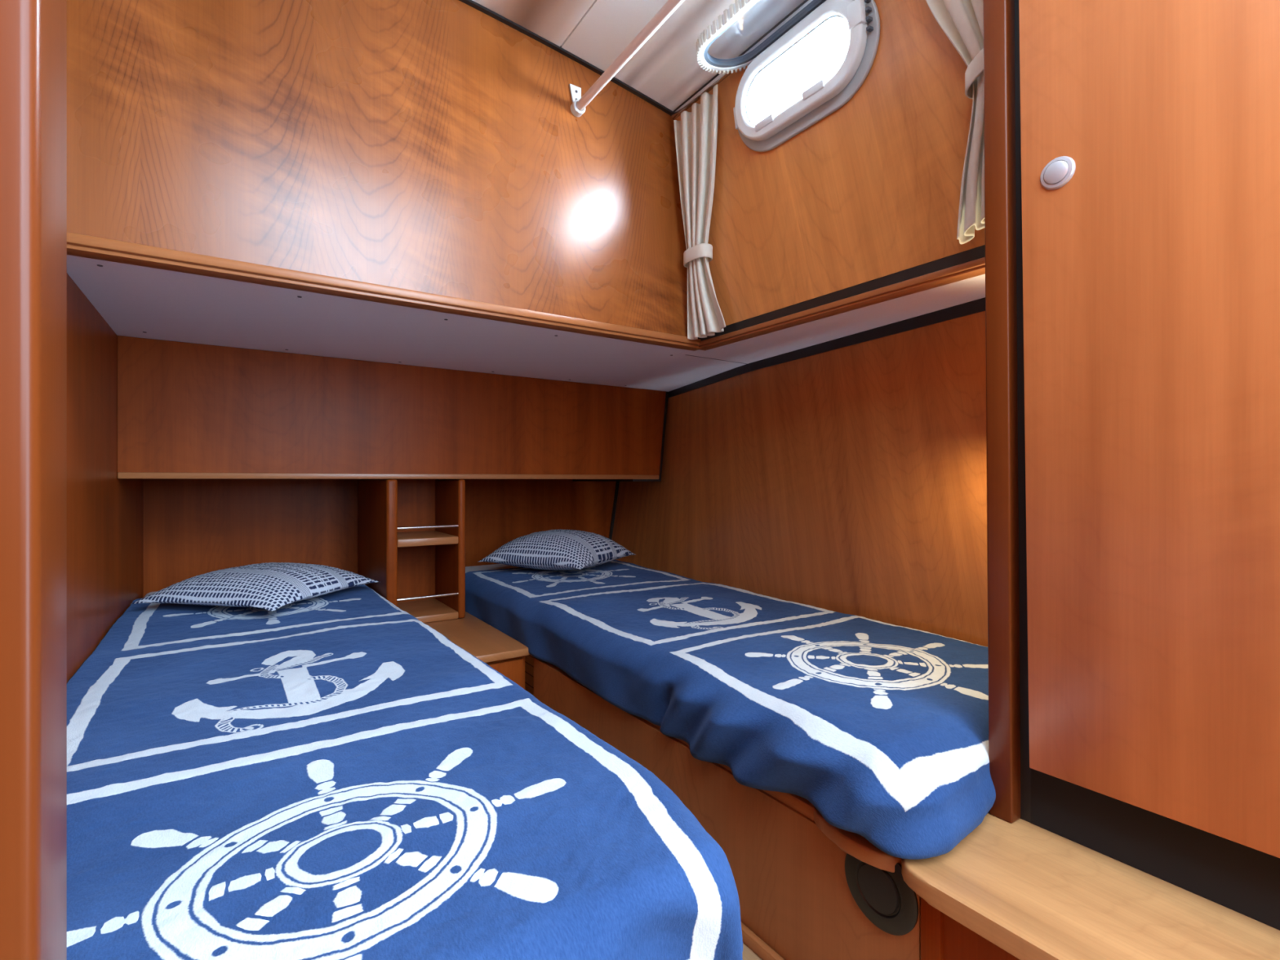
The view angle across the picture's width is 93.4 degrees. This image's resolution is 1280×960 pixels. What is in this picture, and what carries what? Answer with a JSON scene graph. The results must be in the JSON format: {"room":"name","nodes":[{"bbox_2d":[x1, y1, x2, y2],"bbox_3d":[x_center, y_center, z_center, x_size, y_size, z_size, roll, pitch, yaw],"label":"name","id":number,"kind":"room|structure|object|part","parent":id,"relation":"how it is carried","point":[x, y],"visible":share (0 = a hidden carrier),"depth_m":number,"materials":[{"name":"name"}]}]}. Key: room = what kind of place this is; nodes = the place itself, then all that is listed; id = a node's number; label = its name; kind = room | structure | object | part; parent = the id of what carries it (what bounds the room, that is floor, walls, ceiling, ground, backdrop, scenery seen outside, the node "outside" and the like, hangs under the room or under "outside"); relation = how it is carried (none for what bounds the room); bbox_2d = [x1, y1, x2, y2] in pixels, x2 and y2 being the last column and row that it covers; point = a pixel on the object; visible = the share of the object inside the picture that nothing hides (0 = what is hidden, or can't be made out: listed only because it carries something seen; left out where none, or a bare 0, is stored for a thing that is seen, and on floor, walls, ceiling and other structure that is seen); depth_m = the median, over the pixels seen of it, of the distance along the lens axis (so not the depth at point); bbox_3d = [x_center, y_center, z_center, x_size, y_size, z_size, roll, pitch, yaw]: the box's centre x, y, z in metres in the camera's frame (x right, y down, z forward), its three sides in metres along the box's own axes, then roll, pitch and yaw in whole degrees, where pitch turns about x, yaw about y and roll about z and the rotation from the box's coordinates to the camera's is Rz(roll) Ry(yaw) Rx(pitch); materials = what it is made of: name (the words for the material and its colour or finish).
{"room":"ship interior","nodes":[
{"label":"ship interior","id":0,"kind":"room"},
{"bbox_2d":[66,273,143,682],"bbox_3d":[-0.616,-0.184,0.435,0.030,1.900,3.910,0,0,-34],"label":"wall","id":1,"kind":"structure","parent":0,"point":[105,512],"depth_m":1.32,"materials":[{"name":"brown wood"}]},
{"bbox_2d":[66,0,687,337],"bbox_3d":[-0.384,-0.767,1.363,1.392,0.734,0.025,0,0,-34],"label":"wall","id":2,"kind":"structure","parent":0,"point":[437,147],"depth_m":1.24,"materials":[{"name":"brown wood"}]},
{"bbox_2d":[66,231,700,351],"bbox_3d":[-0.394,-0.388,1.353,1.364,0.025,0.048,0,0,-34],"label":"trim","id":3,"kind":"structure","parent":2,"relation":"attached to","point":[77,245],"depth_m":1.20,"materials":[{"name":"brown wood"}]},
{"bbox_2d":[458,0,672,115],"bbox_3d":[-0.432,-1.058,1.309,1.252,0.104,0.018,0,0,-34],"label":"trim","id":4,"kind":"structure","parent":2,"relation":"attached to","point":[489,12],"depth_m":1.47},
{"bbox_2d":[568,0,684,117],"bbox_3d":[0.081,-0.976,1.141,0.037,0.144,0.862,0,0,-34],"label":"rail","id":5,"kind":"object","parent":2,"relation":"attached to","point":[579,104],"visible":1,"depth_m":1.31,"materials":[{"name":"silver metal"}]},
{"bbox_2d":[570,99,585,117],"bbox_3d":[-0.153,-0.920,1.491,0.033,0.033,0.020,0,0,-34],"label":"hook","id":6,"kind":"object","parent":5,"relation":"attached to","point":[577,110],"depth_m":1.48,"materials":[{"name":"silver metal"}]},
{"bbox_2d":[143,479,616,596],"bbox_3d":[-0.853,0.141,2.603,2.002,1.250,0.030,0,0,-34],"label":"wall","id":7,"kind":"structure","parent":0,"point":[193,527],"depth_m":2.28,"materials":[{"name":"brown wood"}]},
{"bbox_2d":[117,335,668,481],"bbox_3d":[-0.773,-0.185,2.303,1.795,0.383,0.557,0,0,-34],"label":"locker","id":8,"kind":"object","parent":7,"relation":"attached to","point":[186,411],"visible":1,"depth_m":1.90,"materials":[{"name":"brown wood"}]},
{"bbox_3d":[-0.646,-0.012,2.065,1.741,0.018,0.021,0,0,-34],"label":"rail","id":9,"kind":"part","parent":8,"relation":"part of","materials":[{"name":"brown wood"}]},
{"bbox_2d":[608,481,619,539],"bbox_3d":[-0.139,0.231,3.063,0.097,0.470,0.010,0,0,-34],"label":"trim","id":10,"kind":"structure","parent":7,"relation":"attached to","point":[617,483],"depth_m":3.06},
{"bbox_2d":[0,0,1031,959],"bbox_3d":[0.228,-0.154,0.644,1.602,1.840,0.084,0,0,-34],"label":"door frame","id":11,"kind":"structure","parent":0,"point":[33,33],"depth_m":0.28,"materials":[{"name":"brown wood"}]},
{"bbox_2d":[66,254,985,391],"bbox_3d":[-0.140,-0.387,1.413,1.852,0.022,1.640,0,0,-34],"label":"shelf underside","id":12,"kind":"structure","parent":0,"point":[134,300],"depth_m":1.53,"materials":[{"name":"paint"}]},
{"bbox_2d":[472,0,804,111],"bbox_3d":[0.290,-1.056,0.239,1.252,0.089,2.572,0,0,-34],"label":"ceiling","id":13,"kind":"structure","parent":0,"point":[666,69],"depth_m":1.39,"materials":[{"name":"paint"}]},
{"bbox_3d":[-0.269,-1.075,0.760,0.908,0.050,1.082,0,0,-34],"label":"panel","id":14,"kind":"part","parent":13,"relation":"part of","materials":[{"name":"plastic"}]},
{"bbox_2d":[524,654,762,959],"bbox_3d":[0.096,0.781,0.885,1.750,0.030,3.960,0,0,-34],"label":"floor","id":15,"kind":"structure","parent":0,"point":[748,953],"depth_m":2.26,"materials":[{"name":"brown wood"}]},
{"bbox_2d":[423,611,529,689],"bbox_3d":[-0.690,0.622,2.071,0.239,0.285,0.995,0,0,-34],"label":"nightstand","id":16,"kind":"object","parent":15,"relation":"on","point":[500,651],"visible":0.27,"depth_m":1.75,"materials":[{"name":"brown wood"}]},
{"bbox_2d":[357,479,465,622],"bbox_3d":[-0.863,0.238,2.241,0.258,0.480,0.549,0,0,-34],"label":"shelf unit","id":17,"kind":"object","parent":16,"relation":"on","point":[411,532],"visible":0.84,"depth_m":2.17,"materials":[{"name":"brown wood"}]},
{"bbox_3d":[-0.955,0.238,2.179,0.035,0.480,0.549,0,0,-34],"label":"panel","id":18,"kind":"part","parent":17,"relation":"part of","materials":[{"name":"brown wood"}]},
{"bbox_3d":[-0.874,0.238,2.266,0.198,0.480,0.015,0,0,-34],"label":"panel","id":19,"kind":"part","parent":17,"relation":"part of","materials":[{"name":"brown wood"}]},
{"bbox_3d":[-0.788,0.466,2.140,0.200,0.024,0.290,0,0,-34],"label":"shelf","id":20,"kind":"part","parent":17,"relation":"part of","materials":[{"name":"brown wood"}]},
{"bbox_3d":[-0.788,0.207,2.140,0.200,0.026,0.290,0,0,-34],"label":"shelf","id":21,"kind":"part","parent":17,"relation":"part of","materials":[{"name":"brown wood"}]},
{"bbox_3d":[-0.711,0.392,2.025,0.200,0.009,0.009,0,0,-34],"label":"guard rail","id":22,"kind":"part","parent":17,"relation":"part of","materials":[{"name":"silver metal"}]},
{"bbox_3d":[-0.711,0.158,2.025,0.200,0.009,0.009,0,0,-34],"label":"guard rail","id":23,"kind":"part","parent":17,"relation":"part of","materials":[{"name":"silver metal"}]},
{"bbox_3d":[-0.766,0.238,2.306,0.025,0.480,0.549,0,0,-34],"label":"panel","id":24,"kind":"part","parent":17,"relation":"part of","materials":[{"name":"brown wood"}]},
{"bbox_3d":[-0.428,0.615,1.679,0.212,0.202,0.018,0,0,-34],"label":"drawer","id":25,"kind":"part","parent":16,"relation":"part of","materials":[{"name":"brown wood"}]},
{"bbox_2d":[533,657,920,959],"bbox_3d":[0.053,0.626,1.863,0.789,0.280,2.170,0,0,-34],"label":"bed base","id":26,"kind":"object","parent":15,"relation":"on","point":[786,861],"visible":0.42,"depth_m":0.97,"materials":[{"name":"brown wood"}]},
{"bbox_2d":[465,564,519,573],"bbox_3d":[0.048,0.428,1.884,0.702,0.112,2.100,0,0,-34],"label":"mattress","id":27,"kind":"object","parent":26,"relation":"on","point":[494,566],"visible":0.02,"depth_m":2.56,"materials":[{"name":"fabric"}]},
{"bbox_2d":[465,560,995,859],"bbox_3d":[0.102,0.430,1.725,0.777,0.154,1.935,0,0,-34],"label":"blanket","id":28,"kind":"object","parent":27,"relation":"on","point":[882,727],"visible":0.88,"depth_m":1.12,"materials":[{"name":"blue fabric"}]},
{"bbox_2d":[478,528,636,570],"bbox_3d":[-0.316,0.273,2.404,0.455,0.152,0.455,0,0,25],"label":"pillow","id":29,"kind":"object","parent":28,"relation":"on","point":[560,549],"visible":1,"depth_m":2.26,"materials":[{"name":"fabric"}]},
{"bbox_3d":[0.017,0.755,1.235,0.013,0.022,1.170,0,0,-34],"label":"skirting","id":30,"kind":"part","parent":26,"relation":"part of","materials":[{"name":"brown wood"}]},
{"bbox_2d":[844,853,918,935],"bbox_3d":[0.316,0.540,0.798,0.008,0.108,0.108,0,0,-34],"label":"round vent","id":31,"kind":"object","parent":26,"relation":"attached to","point":[884,897],"visible":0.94,"depth_m":0.79,"materials":[{"name":"black plastic"}]},
{"bbox_2d":[857,862,899,914],"bbox_3d":[0.314,0.540,0.797,0.004,0.060,0.060,0,0,-34],"label":"grille","id":32,"kind":"object","parent":31,"relation":"attached to","point":[878,890],"depth_m":0.79,"materials":[{"name":"black plastic"}]},
{"bbox_2d":[901,811,1279,959],"bbox_3d":[0.672,0.622,0.455,0.256,0.285,0.902,0,0,-34],"label":"countertop","id":33,"kind":"structure","parent":15,"relation":"on","point":[1020,889],"depth_m":0.69,"materials":[{"name":"brown wood"}]},
{"bbox_3d":[0.367,0.634,0.748,0.026,0.260,0.026,0,0,-34],"label":"corner post","id":34,"kind":"part","parent":33,"relation":"part of","materials":[{"name":"brown wood"}]},
{"bbox_3d":[0.614,0.634,0.385,0.016,0.260,0.852,0,0,-34],"label":"panel","id":35,"kind":"part","parent":33,"relation":"part of","materials":[{"name":"brown wood"}]},
{"bbox_2d":[1018,0,1279,930],"bbox_3d":[0.868,-0.278,0.543,0.274,1.513,0.870,0,0,-34],"label":"wardrobe","id":36,"kind":"object","parent":33,"relation":"on","point":[1150,129],"visible":1,"depth_m":0.71,"materials":[{"name":"brown wood"}]},
{"bbox_3d":[0.544,-0.401,0.787,0.004,0.041,0.041,0,0,-34],"label":"push knob","id":37,"kind":"part","parent":36,"relation":"part of","materials":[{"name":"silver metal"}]},
{"bbox_3d":[-0.786,0.624,1.322,0.675,0.279,2.130,0,0,-34],"label":"berth","id":38,"kind":"object","parent":15,"relation":"on","visible":0},
{"bbox_2d":[142,591,155,598],"bbox_3d":[-0.796,0.428,1.313,0.641,0.112,2.112,0,0,-34],"label":"mattress","id":39,"kind":"object","parent":38,"relation":"on","point":[150,593],"visible":0.06,"depth_m":1.97,"materials":[{"name":"fabric"}]},
{"bbox_2d":[66,584,742,959],"bbox_3d":[-0.689,0.426,1.210,0.708,0.146,1.948,0,0,-34],"label":"blanket","id":40,"kind":"object","parent":39,"relation":"on","point":[333,775],"visible":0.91,"depth_m":0.65,"materials":[{"name":"blue fabric"}]},
{"bbox_2d":[131,562,379,611],"bbox_3d":[-1.105,0.301,1.787,0.446,0.098,0.446,0,0,11],"label":"pillow","id":41,"kind":"object","parent":40,"relation":"on","point":[269,586],"visible":1,"depth_m":1.64,"materials":[{"name":"fabric"}]},
{"bbox_2d":[611,311,987,646],"bbox_3d":[0.380,0.141,2.073,0.221,1.256,2.313,0,0,-26],"label":"wall","id":42,"kind":"structure","parent":0,"point":[851,479],"depth_m":1.65,"materials":[{"name":"brown wood"}]},
{"bbox_2d":[668,297,985,397],"bbox_3d":[0.448,-0.367,1.815,0.060,0.030,1.665,0,0,-24],"label":"trim","id":43,"kind":"structure","parent":42,"relation":"attached to","point":[975,306],"depth_m":1.56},
{"bbox_2d":[673,0,985,325],"bbox_3d":[0.389,-0.775,1.306,0.126,0.723,0.940,0,0,-34],"label":"wall","id":44,"kind":"structure","parent":0,"point":[870,190],"depth_m":1.25,"materials":[{"name":"brown wood"}]},
{"bbox_2d":[671,0,808,119],"bbox_3d":[0.356,-1.019,1.302,0.054,0.090,0.900,0,0,-34],"label":"trim","id":45,"kind":"structure","parent":44,"relation":"attached to","point":[805,1],"depth_m":1.40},
{"bbox_2d":[671,0,813,119],"bbox_3d":[0.330,-0.988,1.284,0.010,0.011,0.860,0,0,-34],"label":"track","id":46,"kind":"object","parent":44,"relation":"attached to","point":[721,77],"visible":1,"depth_m":1.49,"materials":[{"name":"silver metal"}]},
{"bbox_2d":[674,84,725,339],"bbox_3d":[0.168,-0.680,1.583,0.092,0.584,0.195,0,0,-34],"label":"curtain","id":47,"kind":"object","parent":46,"relation":"hanging from","point":[696,131],"visible":1,"depth_m":1.59,"materials":[{"name":"fabric"}]},
{"bbox_2d":[925,0,984,244],"bbox_3d":[0.554,-0.711,1.014,0.089,0.594,0.190,0,0,-34],"label":"curtain","id":48,"kind":"object","parent":46,"relation":"hanging from","point":[962,21],"visible":0.33,"depth_m":1.01,"materials":[{"name":"fabric"}]},
{"bbox_2d":[696,0,879,151],"bbox_3d":[0.279,-0.881,1.268,0.206,0.224,0.392,0,0,-34],"label":"window","id":49,"kind":"structure","parent":44,"relation":"in","point":[821,100],"depth_m":1.27,"materials":[{"name":"grey plastic"}]},
{"bbox_3d":[0.264,-0.969,1.261,0.165,0.047,0.352,0,0,-34],"label":"sash","id":50,"kind":"part","parent":49,"relation":"part of","materials":[{"name":"white plastic"}]},
{"bbox_3d":[0.334,-0.876,1.305,0.049,0.176,0.352,0,0,-34],"label":"frame","id":51,"kind":"part","parent":49,"relation":"part of","materials":[{"name":"white plastic"}]},
{"bbox_2d":[696,257,985,350],"bbox_3d":[0.426,-0.383,1.358,0.040,0.018,0.915,0,0,-34],"label":"trim","id":52,"kind":"structure","parent":44,"relation":"attached to","point":[975,268],"depth_m":1.28,"materials":[{"name":"brown wood"}]},
{"bbox_2d":[697,244,985,341],"bbox_3d":[0.427,-0.407,1.353,0.028,0.034,0.905,0,0,-34],"label":"trim","id":53,"kind":"structure","parent":44,"relation":"attached to","point":[979,252],"depth_m":1.26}
]}

